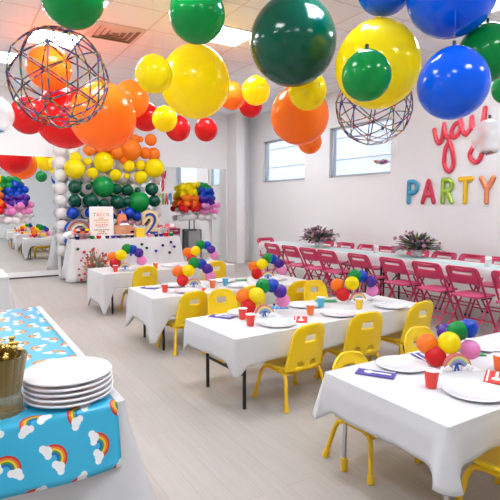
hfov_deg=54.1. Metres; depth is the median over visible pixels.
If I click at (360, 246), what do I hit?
folding chair
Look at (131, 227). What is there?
gift
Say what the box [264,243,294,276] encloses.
folding chair
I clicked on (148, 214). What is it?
marquee number
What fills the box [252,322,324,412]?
child chair
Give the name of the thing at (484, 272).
tablecloth
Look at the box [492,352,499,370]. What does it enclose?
paper cup
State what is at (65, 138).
balloon
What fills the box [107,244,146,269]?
centerpiece
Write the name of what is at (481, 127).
balloon
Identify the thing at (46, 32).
recessed light
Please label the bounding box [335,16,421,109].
balloon
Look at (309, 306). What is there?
paper cup
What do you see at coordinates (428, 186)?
balloon
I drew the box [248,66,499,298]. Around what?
wall
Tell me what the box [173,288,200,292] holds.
dinner plate
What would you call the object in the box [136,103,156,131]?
balloon
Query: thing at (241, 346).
tablecloth
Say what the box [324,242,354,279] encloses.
folding chair
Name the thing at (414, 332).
child chair
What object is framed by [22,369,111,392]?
serving plate
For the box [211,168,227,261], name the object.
wall mirror
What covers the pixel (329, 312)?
dinner plate
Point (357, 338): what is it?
child chair
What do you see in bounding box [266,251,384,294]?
banquet table
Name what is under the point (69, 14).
balloon
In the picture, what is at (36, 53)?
balloon
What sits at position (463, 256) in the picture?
folding chair
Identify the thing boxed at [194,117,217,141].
balloon
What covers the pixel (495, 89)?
balloon
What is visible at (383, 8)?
balloon
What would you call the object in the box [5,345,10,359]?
cutlery
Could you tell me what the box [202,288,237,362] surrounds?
child chair
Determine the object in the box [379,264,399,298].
banquet table
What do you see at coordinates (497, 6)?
recessed light
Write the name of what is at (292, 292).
child chair
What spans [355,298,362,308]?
paper cup
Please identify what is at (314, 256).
folding chair
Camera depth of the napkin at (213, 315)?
4.12 m
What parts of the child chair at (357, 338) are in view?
leg, seat, backrest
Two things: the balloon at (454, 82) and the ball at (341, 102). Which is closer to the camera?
the balloon at (454, 82)
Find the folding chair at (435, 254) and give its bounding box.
[413,251,456,309]
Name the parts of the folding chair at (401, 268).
frame post, rail, backrest, seat, frame post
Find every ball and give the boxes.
[5,25,109,128]
[335,90,412,144]
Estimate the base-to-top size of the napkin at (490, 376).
0.008 m
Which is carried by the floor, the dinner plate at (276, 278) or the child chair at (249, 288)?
the child chair at (249, 288)
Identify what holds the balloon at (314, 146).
hanging from the ceiling
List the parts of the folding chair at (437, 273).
frame post, rail, backrest, seat, leg, frame post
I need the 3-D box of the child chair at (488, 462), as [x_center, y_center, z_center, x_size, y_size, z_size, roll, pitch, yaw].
[1.315,0.987,2.364,0.481,0.654,0.464,-4,7,-37]
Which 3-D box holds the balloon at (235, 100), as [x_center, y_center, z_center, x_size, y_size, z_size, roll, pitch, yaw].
[-0.277,-2.619,7.578,0.418,0.888,0.418,-3,6,-31]
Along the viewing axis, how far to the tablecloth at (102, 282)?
6.98 m
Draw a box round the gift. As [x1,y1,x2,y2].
[125,226,135,236]
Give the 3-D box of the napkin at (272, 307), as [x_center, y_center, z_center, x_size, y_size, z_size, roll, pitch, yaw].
[0.247,0.527,4.500,0.210,0.006,0.110,0,5,-3]
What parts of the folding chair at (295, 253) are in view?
frame post, backrest, seat, frame post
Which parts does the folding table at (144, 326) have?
leg, leg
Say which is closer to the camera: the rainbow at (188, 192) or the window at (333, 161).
the window at (333, 161)
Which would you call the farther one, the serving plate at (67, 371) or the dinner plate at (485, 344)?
the dinner plate at (485, 344)
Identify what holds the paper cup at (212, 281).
on the tablecloth at (153, 308)
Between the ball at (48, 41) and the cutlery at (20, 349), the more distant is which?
the ball at (48, 41)
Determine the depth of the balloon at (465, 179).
7.73 m
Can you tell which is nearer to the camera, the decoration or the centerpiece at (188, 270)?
the centerpiece at (188, 270)
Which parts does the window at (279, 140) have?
sill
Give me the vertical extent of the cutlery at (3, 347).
0.174 m
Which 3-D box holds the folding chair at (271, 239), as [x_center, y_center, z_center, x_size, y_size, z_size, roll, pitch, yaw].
[0.437,0.151,10.589,0.449,0.819,0.471,-3,6,-31]
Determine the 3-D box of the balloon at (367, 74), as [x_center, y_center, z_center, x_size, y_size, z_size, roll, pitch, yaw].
[0.926,-1.952,3.848,0.390,1.534,0.390,-3,6,-31]
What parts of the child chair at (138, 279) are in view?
leg, backrest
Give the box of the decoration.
[63,219,89,238]
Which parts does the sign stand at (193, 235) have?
panel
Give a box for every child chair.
[119,266,157,310]
[156,291,207,355]
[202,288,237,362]
[203,261,225,280]
[237,285,265,307]
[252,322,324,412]
[287,280,310,301]
[303,280,327,300]
[314,311,382,377]
[322,351,421,484]
[368,300,433,361]
[404,326,434,352]
[455,446,499,499]
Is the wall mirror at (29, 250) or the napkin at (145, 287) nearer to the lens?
the napkin at (145, 287)
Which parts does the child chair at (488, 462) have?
leg, seat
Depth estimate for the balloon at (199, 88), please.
5.69 m
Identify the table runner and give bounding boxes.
[0,307,121,498]
[274,242,499,268]
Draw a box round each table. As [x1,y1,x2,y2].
[111,295,113,313]
[143,304,274,350]
[206,345,404,409]
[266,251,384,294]
[341,420,448,499]
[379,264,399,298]
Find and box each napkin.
[140,286,159,288]
[208,314,235,318]
[270,306,288,308]
[294,316,306,322]
[355,367,396,378]
[411,352,425,361]
[483,370,499,384]
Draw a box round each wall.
[0,86,61,270]
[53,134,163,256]
[61,107,247,261]
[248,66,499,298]
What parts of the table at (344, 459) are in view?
chrome rod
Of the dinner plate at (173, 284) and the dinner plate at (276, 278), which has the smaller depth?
the dinner plate at (173, 284)
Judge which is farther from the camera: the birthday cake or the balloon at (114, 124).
the birthday cake
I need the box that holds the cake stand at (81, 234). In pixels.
[72,232,90,238]
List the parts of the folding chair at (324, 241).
backrest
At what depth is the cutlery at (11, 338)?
1.83 m
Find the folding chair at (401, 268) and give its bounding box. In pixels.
[379,257,421,301]
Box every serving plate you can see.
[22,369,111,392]
[22,374,112,397]
[22,378,113,402]
[23,356,111,386]
[23,384,112,408]
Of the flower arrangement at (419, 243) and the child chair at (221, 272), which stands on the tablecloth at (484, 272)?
the flower arrangement at (419, 243)
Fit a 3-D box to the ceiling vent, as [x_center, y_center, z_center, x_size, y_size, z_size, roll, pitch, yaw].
[-1.847,-2.977,6.736,0.641,0.039,0.641,-3,6,-31]
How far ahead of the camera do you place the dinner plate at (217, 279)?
6.10 m
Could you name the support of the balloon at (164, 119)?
hanging from the ceiling
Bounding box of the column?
[227,112,244,262]
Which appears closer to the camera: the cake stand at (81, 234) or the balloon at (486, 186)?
the balloon at (486, 186)
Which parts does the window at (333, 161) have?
sill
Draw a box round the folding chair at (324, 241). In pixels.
[304,240,333,280]
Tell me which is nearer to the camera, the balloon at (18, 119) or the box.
the balloon at (18, 119)
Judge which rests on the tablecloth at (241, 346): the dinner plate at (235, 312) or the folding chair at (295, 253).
the dinner plate at (235, 312)
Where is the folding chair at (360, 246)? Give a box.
[343,244,375,291]
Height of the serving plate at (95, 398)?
0.024 m
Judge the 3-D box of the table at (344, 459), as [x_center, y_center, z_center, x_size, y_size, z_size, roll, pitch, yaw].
[1.528,0.964,3.000,2.100,0.572,0.813,-3,6,-31]
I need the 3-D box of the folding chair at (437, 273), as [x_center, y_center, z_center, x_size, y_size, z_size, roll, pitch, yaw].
[2.377,0.546,6.295,0.471,0.819,0.449,-3,6,-32]
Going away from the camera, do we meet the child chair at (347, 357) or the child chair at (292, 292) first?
the child chair at (347, 357)
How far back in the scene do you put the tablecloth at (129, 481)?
1.88 m
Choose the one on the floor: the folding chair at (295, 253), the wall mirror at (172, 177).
the folding chair at (295, 253)
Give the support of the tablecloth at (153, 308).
on the folding table at (144, 326)
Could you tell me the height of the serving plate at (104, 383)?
0.024 m
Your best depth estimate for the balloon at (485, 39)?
4.21 m
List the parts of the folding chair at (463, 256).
frame post, backrest, rail, frame post, leg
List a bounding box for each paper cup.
[112,265,117,271]
[161,283,167,291]
[209,279,215,287]
[222,277,228,285]
[238,307,246,319]
[245,313,254,325]
[306,303,314,314]
[317,296,324,306]
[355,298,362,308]
[424,367,439,388]
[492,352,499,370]
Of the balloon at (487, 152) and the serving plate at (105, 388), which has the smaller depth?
the serving plate at (105, 388)
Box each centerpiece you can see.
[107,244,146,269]
[172,257,215,287]
[183,240,217,262]
[236,278,289,317]
[248,253,286,279]
[330,269,378,304]
[416,319,481,373]
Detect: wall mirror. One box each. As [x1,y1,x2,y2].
[0,154,60,279]
[58,163,210,267]
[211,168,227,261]
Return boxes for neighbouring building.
[269,120,391,180]
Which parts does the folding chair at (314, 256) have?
frame post, backrest, seat, frame post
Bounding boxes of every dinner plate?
[120,267,136,270]
[160,264,179,266]
[160,282,179,286]
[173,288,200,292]
[216,278,234,281]
[227,283,251,286]
[227,309,255,315]
[258,318,295,326]
[266,277,286,280]
[289,301,317,307]
[321,309,355,316]
[374,302,407,308]
[375,355,429,371]
[441,379,499,402]
[461,338,499,351]
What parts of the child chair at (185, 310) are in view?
leg, seat, backrest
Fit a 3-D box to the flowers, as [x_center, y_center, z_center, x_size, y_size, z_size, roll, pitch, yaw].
[-2.993,0.297,9.476,0.665,0.711,0.668,-3,6,-31]
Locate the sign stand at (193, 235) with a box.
[187,220,201,261]
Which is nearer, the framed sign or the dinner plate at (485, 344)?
the dinner plate at (485, 344)
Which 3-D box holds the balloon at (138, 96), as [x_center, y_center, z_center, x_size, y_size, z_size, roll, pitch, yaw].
[-1.798,-2.518,7.372,0.544,1.051,0.544,-3,6,-31]
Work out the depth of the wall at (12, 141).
9.94 m
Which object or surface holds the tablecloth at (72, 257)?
on the table
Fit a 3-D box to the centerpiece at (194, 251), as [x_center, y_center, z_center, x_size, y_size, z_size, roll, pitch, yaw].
[-0.794,0.030,7.916,0.577,0.376,0.231,-1,5,-15]
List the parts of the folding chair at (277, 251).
backrest, frame post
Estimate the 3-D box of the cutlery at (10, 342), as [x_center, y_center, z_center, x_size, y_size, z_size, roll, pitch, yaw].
[-0.892,0.429,1.817,0.040,0.181,0.024,-3,6,-31]
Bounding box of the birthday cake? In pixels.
[112,210,131,237]
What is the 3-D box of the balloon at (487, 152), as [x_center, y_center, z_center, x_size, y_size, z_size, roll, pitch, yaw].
[2.438,-1.891,4.933,0.346,1.855,0.346,-3,6,-31]
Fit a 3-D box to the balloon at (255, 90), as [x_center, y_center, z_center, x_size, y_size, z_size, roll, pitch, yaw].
[0.084,-2.538,6.972,0.400,0.939,0.400,-3,6,-31]
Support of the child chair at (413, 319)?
on the floor
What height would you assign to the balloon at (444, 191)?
0.442 m
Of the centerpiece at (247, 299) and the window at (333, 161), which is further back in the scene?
the window at (333, 161)
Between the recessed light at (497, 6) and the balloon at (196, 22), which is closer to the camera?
the balloon at (196, 22)
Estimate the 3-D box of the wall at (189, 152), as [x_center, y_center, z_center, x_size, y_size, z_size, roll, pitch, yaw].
[-4.192,-1.433,11.005,10.000,3.880,0.200,-3,6,-31]
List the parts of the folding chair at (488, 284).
frame post, seat, backrest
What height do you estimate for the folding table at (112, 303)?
0.572 m
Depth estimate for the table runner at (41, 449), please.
1.79 m
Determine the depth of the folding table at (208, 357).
3.92 m
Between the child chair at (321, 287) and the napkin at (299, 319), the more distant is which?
the child chair at (321, 287)
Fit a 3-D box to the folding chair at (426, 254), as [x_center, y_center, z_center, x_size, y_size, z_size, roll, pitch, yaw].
[2.540,0.405,7.829,0.471,0.819,0.449,-3,6,-29]
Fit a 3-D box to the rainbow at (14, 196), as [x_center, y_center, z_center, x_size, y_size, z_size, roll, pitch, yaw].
[-4.897,-0.996,9.693,1.159,0.990,0.361,-3,6,-31]
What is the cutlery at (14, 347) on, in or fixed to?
in the ribbed vase
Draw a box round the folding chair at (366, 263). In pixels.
[347,253,385,295]
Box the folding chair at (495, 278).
[491,270,499,332]
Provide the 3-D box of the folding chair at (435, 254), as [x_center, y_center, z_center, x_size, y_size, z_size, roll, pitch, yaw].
[2.796,0.443,7.413,0.471,0.819,0.449,-3,6,-30]
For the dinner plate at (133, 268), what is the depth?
7.14 m
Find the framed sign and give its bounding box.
[89,207,113,237]
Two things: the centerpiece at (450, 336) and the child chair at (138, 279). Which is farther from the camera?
the child chair at (138, 279)
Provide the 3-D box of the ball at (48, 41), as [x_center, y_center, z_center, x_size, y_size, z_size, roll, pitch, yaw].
[-1.680,-1.916,4.265,0.848,1.683,0.841,1,5,8]
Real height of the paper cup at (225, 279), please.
0.092 m
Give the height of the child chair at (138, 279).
0.689 m
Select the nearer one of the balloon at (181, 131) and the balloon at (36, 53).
the balloon at (36, 53)
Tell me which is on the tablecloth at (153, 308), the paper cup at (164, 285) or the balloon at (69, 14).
the paper cup at (164, 285)
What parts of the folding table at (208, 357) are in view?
leg, leg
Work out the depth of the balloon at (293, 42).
4.78 m
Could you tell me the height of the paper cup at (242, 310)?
0.092 m
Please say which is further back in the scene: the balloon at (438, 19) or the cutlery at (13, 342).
the balloon at (438, 19)
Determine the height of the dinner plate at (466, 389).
0.018 m
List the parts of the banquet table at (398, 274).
leg, leg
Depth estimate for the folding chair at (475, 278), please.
5.76 m
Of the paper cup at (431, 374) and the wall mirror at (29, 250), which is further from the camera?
the wall mirror at (29, 250)
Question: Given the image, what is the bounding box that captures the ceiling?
[0,0,499,114]
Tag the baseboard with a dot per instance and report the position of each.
(493, 302)
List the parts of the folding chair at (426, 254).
seat, backrest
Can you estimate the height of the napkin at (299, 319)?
0.008 m
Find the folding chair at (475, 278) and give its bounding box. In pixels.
[445,265,497,337]
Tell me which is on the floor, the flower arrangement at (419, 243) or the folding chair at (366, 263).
the folding chair at (366, 263)
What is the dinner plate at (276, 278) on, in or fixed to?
on the tablecloth at (153, 308)
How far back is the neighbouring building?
17.95 m
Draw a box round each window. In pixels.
[265,139,304,182]
[329,117,391,178]
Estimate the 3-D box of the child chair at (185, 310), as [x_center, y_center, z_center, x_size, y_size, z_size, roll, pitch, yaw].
[-0.686,0.726,5.208,0.481,0.654,0.464,-4,6,-36]
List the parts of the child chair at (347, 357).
leg, backrest, leg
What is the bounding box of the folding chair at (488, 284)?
[468,256,499,322]
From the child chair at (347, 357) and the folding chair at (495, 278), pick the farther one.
the folding chair at (495, 278)
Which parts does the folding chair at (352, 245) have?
seat, backrest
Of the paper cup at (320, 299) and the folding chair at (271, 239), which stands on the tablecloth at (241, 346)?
the paper cup at (320, 299)
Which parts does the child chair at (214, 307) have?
backrest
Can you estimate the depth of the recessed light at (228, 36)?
6.91 m
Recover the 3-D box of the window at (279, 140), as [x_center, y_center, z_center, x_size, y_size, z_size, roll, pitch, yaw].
[0.845,-2.197,12.005,0.132,1.060,1.770,-3,6,-31]
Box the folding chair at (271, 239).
[257,237,280,271]
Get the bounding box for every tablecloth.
[0,269,14,309]
[0,306,154,499]
[60,235,184,282]
[87,260,234,314]
[125,274,316,343]
[183,293,425,377]
[257,241,499,278]
[312,332,499,496]
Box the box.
[134,228,144,236]
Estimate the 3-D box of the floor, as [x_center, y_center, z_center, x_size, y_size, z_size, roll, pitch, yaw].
[-0.245,1.141,4.749,10.000,0.100,15.350,-3,6,-31]
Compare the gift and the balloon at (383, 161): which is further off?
the gift
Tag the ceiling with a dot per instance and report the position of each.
(17, 17)
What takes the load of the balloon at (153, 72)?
hanging from the ceiling
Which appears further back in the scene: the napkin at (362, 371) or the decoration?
the decoration
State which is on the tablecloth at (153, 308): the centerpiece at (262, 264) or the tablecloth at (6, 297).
the centerpiece at (262, 264)
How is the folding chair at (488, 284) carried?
on the floor
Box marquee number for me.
[141,210,159,236]
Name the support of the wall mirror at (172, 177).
attached to the wall at (189, 152)
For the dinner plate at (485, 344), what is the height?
0.018 m
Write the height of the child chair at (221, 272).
0.689 m
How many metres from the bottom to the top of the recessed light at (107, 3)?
0.011 m
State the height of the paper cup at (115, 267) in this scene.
0.092 m
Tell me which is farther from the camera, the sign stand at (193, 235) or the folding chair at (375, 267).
the sign stand at (193, 235)
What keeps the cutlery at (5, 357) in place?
in the ribbed vase
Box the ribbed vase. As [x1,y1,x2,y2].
[0,348,27,419]
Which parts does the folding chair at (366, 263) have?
frame post, rail, backrest, frame post, seat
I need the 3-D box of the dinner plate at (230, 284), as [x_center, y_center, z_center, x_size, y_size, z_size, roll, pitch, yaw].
[-0.122,0.413,5.693,0.304,0.018,0.304,-3,6,-31]
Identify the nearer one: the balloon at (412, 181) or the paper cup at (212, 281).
the paper cup at (212, 281)
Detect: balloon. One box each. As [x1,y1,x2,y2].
[8,96,46,133]
[25,44,71,90]
[38,86,83,148]
[40,0,104,29]
[68,79,135,149]
[117,79,148,117]
[135,53,172,93]
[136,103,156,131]
[152,105,176,131]
[162,43,229,118]
[166,114,189,141]
[169,0,224,44]
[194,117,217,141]
[223,81,244,109]
[239,101,262,117]
[242,75,269,105]
[250,0,336,86]
[271,87,328,144]
[289,76,326,110]
[298,136,321,153]
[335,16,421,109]
[342,44,391,101]
[358,0,405,16]
[374,126,388,164]
[406,0,496,39]
[406,179,418,204]
[416,40,490,119]
[420,179,435,204]
[432,105,487,173]
[440,177,453,204]
[458,176,473,204]
[460,18,499,81]
[479,175,495,203]
[480,115,496,155]
[491,79,499,102]
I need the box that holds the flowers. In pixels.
[78,247,110,280]
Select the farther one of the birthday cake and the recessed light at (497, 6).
the birthday cake
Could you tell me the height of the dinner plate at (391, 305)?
0.018 m
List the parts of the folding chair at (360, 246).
backrest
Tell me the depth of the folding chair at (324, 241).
9.78 m
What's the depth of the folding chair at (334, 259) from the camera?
7.81 m
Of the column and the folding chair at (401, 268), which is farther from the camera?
the column
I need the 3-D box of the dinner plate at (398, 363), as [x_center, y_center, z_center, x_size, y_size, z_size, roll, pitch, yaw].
[0.892,0.672,2.873,0.304,0.018,0.304,-3,6,-31]
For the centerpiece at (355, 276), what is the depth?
4.72 m
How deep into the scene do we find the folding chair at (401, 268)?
6.65 m
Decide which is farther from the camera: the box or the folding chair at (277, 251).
the box
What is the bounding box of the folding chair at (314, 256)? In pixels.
[299,247,334,294]
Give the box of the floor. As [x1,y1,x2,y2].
[9,260,499,499]
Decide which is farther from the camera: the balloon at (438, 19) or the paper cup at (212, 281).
the paper cup at (212, 281)
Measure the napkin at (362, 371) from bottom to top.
0.008 m
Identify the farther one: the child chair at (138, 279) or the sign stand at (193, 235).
the sign stand at (193, 235)
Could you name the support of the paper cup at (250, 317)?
on the tablecloth at (241, 346)
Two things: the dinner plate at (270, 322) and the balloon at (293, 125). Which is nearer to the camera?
the dinner plate at (270, 322)
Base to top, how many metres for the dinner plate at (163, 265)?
0.018 m
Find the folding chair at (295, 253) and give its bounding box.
[282,245,313,279]
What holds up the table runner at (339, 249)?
on the tablecloth at (484, 272)
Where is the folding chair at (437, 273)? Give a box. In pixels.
[412,261,458,327]
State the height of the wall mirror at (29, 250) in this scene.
2.540 m
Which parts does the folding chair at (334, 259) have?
frame post, backrest, seat, frame post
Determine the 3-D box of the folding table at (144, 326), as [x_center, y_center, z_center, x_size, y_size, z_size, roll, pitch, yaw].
[-0.292,0.702,5.845,2.100,0.572,0.810,-3,6,-31]
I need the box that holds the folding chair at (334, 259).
[317,249,352,294]
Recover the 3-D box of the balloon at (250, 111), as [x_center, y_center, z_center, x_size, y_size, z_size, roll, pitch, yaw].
[0.012,-2.651,8.082,0.396,0.917,0.396,-3,6,-31]
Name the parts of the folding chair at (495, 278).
frame post, leg, backrest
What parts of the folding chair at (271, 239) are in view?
backrest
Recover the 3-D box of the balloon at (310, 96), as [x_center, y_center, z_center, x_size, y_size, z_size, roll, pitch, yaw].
[0.672,-2.256,5.664,0.442,1.260,0.442,-3,6,-31]
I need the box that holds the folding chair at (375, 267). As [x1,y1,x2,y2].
[358,246,395,294]
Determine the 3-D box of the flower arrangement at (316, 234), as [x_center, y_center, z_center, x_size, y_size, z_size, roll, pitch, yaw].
[1.235,-0.253,8.968,0.765,0.396,0.785,0,5,-3]
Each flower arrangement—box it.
[298,225,339,244]
[390,230,445,252]
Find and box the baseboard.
[248,257,499,306]
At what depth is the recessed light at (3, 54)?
7.79 m
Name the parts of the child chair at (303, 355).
leg, leg, seat, seat rail, backrest, leg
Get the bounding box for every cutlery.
[1,346,4,361]
[2,355,8,360]
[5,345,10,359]
[7,341,12,359]
[8,336,14,341]
[10,345,17,359]
[12,341,18,357]
[16,347,23,357]
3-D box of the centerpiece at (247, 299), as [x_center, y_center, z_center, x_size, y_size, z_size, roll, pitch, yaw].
[0.121,0.404,4.198,0.480,0.310,0.216,-2,5,-17]
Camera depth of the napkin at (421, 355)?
3.04 m
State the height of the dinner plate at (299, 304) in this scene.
0.018 m
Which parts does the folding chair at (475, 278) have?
frame post, leg, rail, backrest, seat, leg, frame post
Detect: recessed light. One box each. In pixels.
[0,51,17,63]
[27,26,81,48]
[40,0,111,13]
[210,25,250,46]
[491,0,499,12]
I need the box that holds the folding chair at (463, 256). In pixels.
[439,253,485,315]
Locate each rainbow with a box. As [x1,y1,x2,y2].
[0,175,33,224]
[177,182,219,220]
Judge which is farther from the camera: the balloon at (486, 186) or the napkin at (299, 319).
the balloon at (486, 186)
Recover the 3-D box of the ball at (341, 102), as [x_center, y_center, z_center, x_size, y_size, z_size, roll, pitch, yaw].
[1.417,-2.046,5.575,0.851,1.663,0.848,-3,6,-31]
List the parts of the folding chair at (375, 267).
seat, backrest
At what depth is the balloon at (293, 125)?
6.25 m
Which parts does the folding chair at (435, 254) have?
frame post, backrest, rail, frame post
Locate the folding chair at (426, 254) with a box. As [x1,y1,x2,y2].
[390,250,429,299]
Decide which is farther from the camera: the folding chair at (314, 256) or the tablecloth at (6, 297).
the folding chair at (314, 256)
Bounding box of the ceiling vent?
[86,21,145,43]
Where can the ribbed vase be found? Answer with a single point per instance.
(12, 371)
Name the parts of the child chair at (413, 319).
leg, leg, seat, backrest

